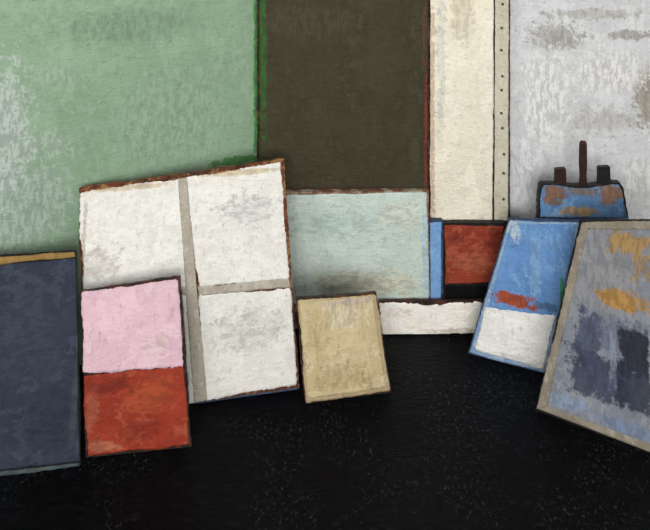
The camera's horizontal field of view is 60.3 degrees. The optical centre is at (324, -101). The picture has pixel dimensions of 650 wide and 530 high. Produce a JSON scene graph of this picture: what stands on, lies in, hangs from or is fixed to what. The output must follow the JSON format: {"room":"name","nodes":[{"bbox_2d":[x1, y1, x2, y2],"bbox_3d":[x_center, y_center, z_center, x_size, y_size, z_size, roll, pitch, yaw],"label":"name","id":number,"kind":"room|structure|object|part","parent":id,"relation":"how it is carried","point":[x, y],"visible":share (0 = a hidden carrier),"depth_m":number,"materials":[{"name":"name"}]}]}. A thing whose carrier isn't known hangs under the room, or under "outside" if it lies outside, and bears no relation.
{"room":"art studio","nodes":[
{"label":"art studio","id":0,"kind":"room"},
{"bbox_2d":[0,0,256,365],"bbox_3d":[-1.401,0.491,2.026,2.349,2.600,0.080,0,0,-21],"label":"painting","id":1,"kind":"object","parent":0,"point":[92,91],"depth_m":2.19,"materials":[{"name":"green paint"}]},
{"bbox_2d":[0,329,649,529],"bbox_3d":[0.000,1.816,0.440,6.000,0.050,4.080,0,0,0],"label":"floor","id":2,"kind":"structure","parent":0,"point":[459,440],"depth_m":1.76,"materials":[{"name":"black ceramic"}]},
{"bbox_2d":[0,250,81,475],"bbox_3d":[-1.009,1.527,1.885,0.434,0.531,0.294,0,0,-8],"label":"canvas","id":3,"kind":"object","parent":2,"relation":"on","point":[40,394],"visible":1,"depth_m":1.87,"materials":[{"name":"blue paint"}]},
{"bbox_2d":[81,275,191,457],"bbox_3d":[-0.648,1.571,1.909,0.398,0.438,0.206,0,0,-8],"label":"canvas","id":4,"kind":"object","parent":2,"relation":"on","point":[136,391],"visible":1,"depth_m":1.90,"materials":[{"name":"paint"}]},
{"bbox_2d":[79,157,298,417],"bbox_3d":[-0.514,1.415,2.103,0.817,0.753,0.239,0,0,-9],"label":"canvas","id":5,"kind":"object","parent":2,"relation":"on","point":[224,230],"visible":0.77,"depth_m":2.11,"materials":[{"name":"white paint"}]},
{"bbox_3d":[-0.711,1.264,2.102,0.416,0.363,0.100,0,0,-9],"label":"pane","id":6,"kind":"part","parent":5,"relation":"part of","materials":[{"name":"white paint"}]},
{"bbox_3d":[-0.660,1.615,2.010,0.402,0.352,0.096,0,0,-8],"label":"pane","id":7,"kind":"part","parent":5,"relation":"part of","materials":[{"name":"white paint"}]},
{"bbox_3d":[-0.338,1.251,2.160,0.394,0.404,0.111,0,0,-10],"label":"pane","id":8,"kind":"part","parent":5,"relation":"part of","materials":[{"name":"white paint"}]},
{"bbox_3d":[-0.286,1.628,2.068,0.362,0.326,0.090,0,0,-9],"label":"pane","id":9,"kind":"part","parent":5,"relation":"part of","materials":[{"name":"white paint"}]},
{"bbox_2d":[256,0,428,189],"bbox_3d":[0.076,0.978,2.378,0.733,1.625,0.024,0,0,0],"label":"canvas","id":10,"kind":"object","parent":2,"relation":"on","point":[343,85],"visible":0.59,"depth_m":2.37,"materials":[{"name":"paint"}]},
{"bbox_2d":[296,291,390,403],"bbox_3d":[0.066,1.635,2.066,0.340,0.310,0.111,0,0,-8],"label":"canvas","id":11,"kind":"object","parent":2,"relation":"on","point":[341,341],"visible":1,"depth_m":2.05,"materials":[{"name":"paint"}]},
{"bbox_2d":[286,188,429,328],"bbox_3d":[0.134,1.502,2.348,0.610,0.578,0.024,0,0,0],"label":"canvas","id":12,"kind":"object","parent":2,"relation":"on","point":[342,240],"visible":0.87,"depth_m":2.34,"materials":[{"name":"green paint"}]},
{"bbox_2d":[379,298,481,333],"bbox_3d":[0.436,1.722,2.317,0.427,0.137,0.014,0,0,0],"label":"board","id":13,"kind":"object","parent":2,"relation":"on","point":[397,316],"visible":0.91,"depth_m":2.31,"materials":[{"name":"paint"}]},
{"bbox_2d":[429,218,442,298],"bbox_3d":[0.465,1.565,2.348,0.057,0.451,0.024,0,0,0],"label":"board","id":14,"kind":"object","parent":2,"relation":"on","point":[435,224],"visible":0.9,"depth_m":2.34,"materials":[{"name":"paint"}]},
{"bbox_2d":[429,0,509,227],"bbox_3d":[0.613,0.980,2.376,0.342,1.622,0.028,0,0,0],"label":"canvas","id":15,"kind":"object","parent":2,"relation":"on","point":[469,40],"visible":0.64,"depth_m":2.37,"materials":[{"name":"paint"}]},
{"bbox_2d":[443,220,504,303],"bbox_3d":[0.623,1.569,2.348,0.261,0.444,0.024,0,0,0],"label":"canvas","id":16,"kind":"object","parent":2,"relation":"on","point":[470,247],"visible":0.63,"depth_m":2.34,"materials":[{"name":"red paint"}]},
{"bbox_2d":[468,218,579,372],"bbox_3d":[0.780,1.518,2.199,0.418,0.544,0.123,0,0,18],"label":"canvas","id":17,"kind":"object","parent":2,"relation":"on","point":[515,325],"visible":0.98,"depth_m":2.19,"materials":[{"name":"paint"}]},
{"bbox_2d":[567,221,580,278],"bbox_3d":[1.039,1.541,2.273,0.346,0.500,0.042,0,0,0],"label":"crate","id":18,"kind":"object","parent":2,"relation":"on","point":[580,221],"visible":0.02,"depth_m":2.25,"materials":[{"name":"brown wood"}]},
{"bbox_2d":[535,140,628,220],"bbox_3d":[1.038,1.132,2.261,0.368,0.316,0.026,0,0,0],"label":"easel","id":19,"kind":"object","parent":18,"relation":"on","point":[603,198],"visible":0.82,"depth_m":2.25,"materials":[{"name":"blue paint"}]},
{"bbox_3d":[1.038,1.213,2.249,0.354,0.143,0.002,0,0,0],"label":"panel","id":20,"kind":"part","parent":19,"relation":"part of","materials":[{"name":"paint"}]},
{"bbox_2d":[536,218,649,452],"bbox_3d":[0.982,1.460,1.985,0.421,0.660,0.248,0,0,26],"label":"framed canvas","id":21,"kind":"object","parent":2,"relation":"on","point":[596,378],"visible":1,"depth_m":1.96,"materials":[{"name":"grey paint"}]},
{"bbox_3d":[0.858,1.493,2.016,0.253,0.584,0.028,0,0,-30],"label":"frame rail","id":22,"kind":"part","parent":21,"relation":"part of","materials":[{"name":"beige wood"}]},
{"bbox_3d":[0.917,1.777,1.884,0.389,0.022,0.009,0,0,26],"label":"frame rail","id":23,"kind":"part","parent":21,"relation":"part of","materials":[{"name":"beige wood"}]},
{"bbox_3d":[1.083,1.176,2.029,0.280,0.083,0.012,0,0,22],"label":"frame rail","id":24,"kind":"part","parent":21,"relation":"part of","materials":[{"name":"beige wood"}]},
{"bbox_2d":[428,0,649,218],"bbox_3d":[1.213,0.491,2.440,3.000,2.600,0.080,0,0,0],"label":"wall","id":25,"kind":"structure","parent":0,"point":[580,69],"depth_m":2.40,"materials":[{"name":"grey paint"}]}
]}

